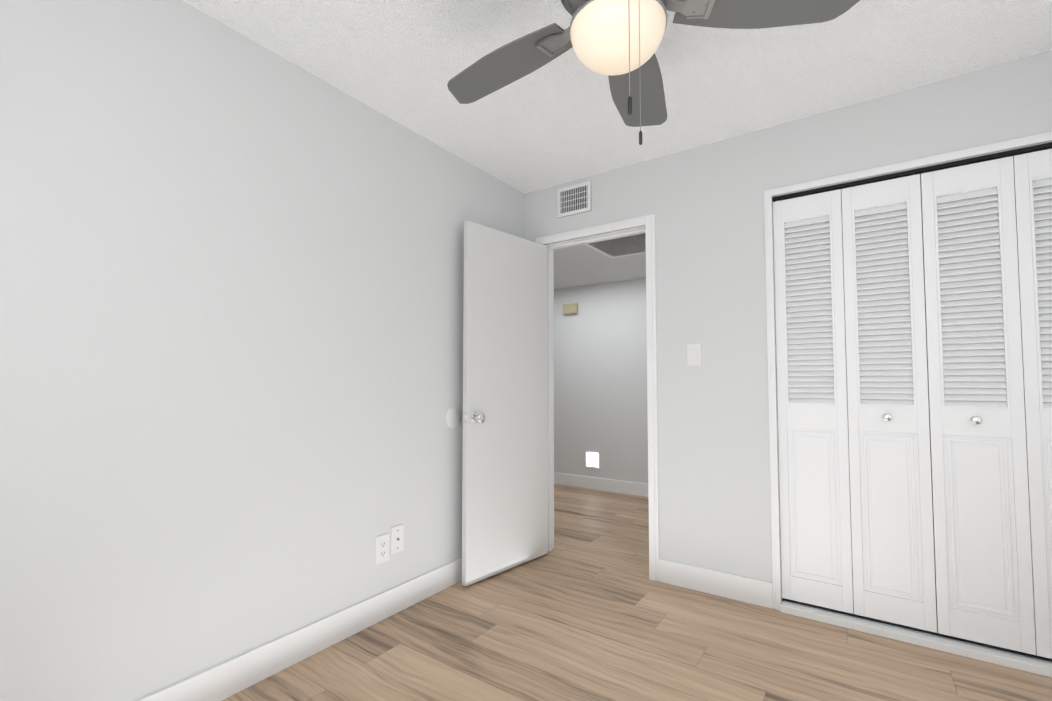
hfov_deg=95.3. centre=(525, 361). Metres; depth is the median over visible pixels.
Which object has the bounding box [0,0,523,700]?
wall
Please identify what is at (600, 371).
wall
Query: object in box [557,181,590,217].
air vent
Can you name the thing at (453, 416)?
door stop
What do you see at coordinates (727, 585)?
baseboard
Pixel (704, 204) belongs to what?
wall
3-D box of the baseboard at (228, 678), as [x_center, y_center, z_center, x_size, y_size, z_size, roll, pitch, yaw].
[-0.911,1.145,1.924,0.030,0.125,3.200,-2,-3,35]
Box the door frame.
[536,214,658,580]
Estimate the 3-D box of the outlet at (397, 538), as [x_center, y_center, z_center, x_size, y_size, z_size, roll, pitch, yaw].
[-0.629,0.875,2.356,0.016,0.128,0.078,-2,-3,35]
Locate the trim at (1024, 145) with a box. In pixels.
[764,132,1051,610]
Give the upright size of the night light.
0.185 m
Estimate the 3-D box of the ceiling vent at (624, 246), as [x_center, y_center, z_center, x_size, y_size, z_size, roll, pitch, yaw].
[0.795,-0.885,3.560,0.640,0.014,0.640,-2,-3,35]
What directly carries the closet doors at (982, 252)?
in the wall at (704, 204)
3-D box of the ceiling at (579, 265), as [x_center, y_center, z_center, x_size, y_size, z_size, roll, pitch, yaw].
[0.631,-0.869,4.975,3.600,0.080,3.180,-2,-3,35]
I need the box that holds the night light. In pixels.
[585,450,600,468]
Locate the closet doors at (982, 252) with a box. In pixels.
[773,149,1051,658]
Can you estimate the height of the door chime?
0.110 m
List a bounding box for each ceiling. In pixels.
[182,0,1051,193]
[553,244,645,289]
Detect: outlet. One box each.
[375,533,389,564]
[390,524,403,554]
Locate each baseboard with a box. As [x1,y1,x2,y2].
[137,557,461,700]
[554,472,647,496]
[658,559,772,608]
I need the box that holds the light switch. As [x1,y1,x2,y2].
[687,344,701,365]
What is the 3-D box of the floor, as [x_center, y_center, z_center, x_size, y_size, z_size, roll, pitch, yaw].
[0.265,1.290,3.100,5.420,0.060,6.720,-2,-3,35]
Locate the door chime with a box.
[563,303,577,314]
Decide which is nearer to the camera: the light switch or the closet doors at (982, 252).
the closet doors at (982, 252)
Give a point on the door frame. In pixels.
(628, 227)
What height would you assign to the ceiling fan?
0.736 m
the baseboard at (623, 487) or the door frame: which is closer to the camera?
the door frame
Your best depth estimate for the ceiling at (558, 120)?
2.00 m
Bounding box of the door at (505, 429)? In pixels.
[462,221,547,585]
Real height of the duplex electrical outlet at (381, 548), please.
0.128 m
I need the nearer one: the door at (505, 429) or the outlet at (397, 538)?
the outlet at (397, 538)
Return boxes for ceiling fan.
[447,0,859,144]
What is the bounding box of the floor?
[222,484,1051,700]
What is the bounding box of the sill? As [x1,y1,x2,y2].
[781,598,1051,677]
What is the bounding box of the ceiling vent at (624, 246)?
[584,233,645,257]
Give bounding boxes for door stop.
[446,407,460,427]
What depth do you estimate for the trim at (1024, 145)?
2.37 m
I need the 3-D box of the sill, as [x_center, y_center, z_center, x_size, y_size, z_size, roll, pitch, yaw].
[1.760,1.193,2.048,1.184,0.040,0.105,-2,-3,35]
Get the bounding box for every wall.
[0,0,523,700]
[524,50,1051,582]
[554,278,647,483]

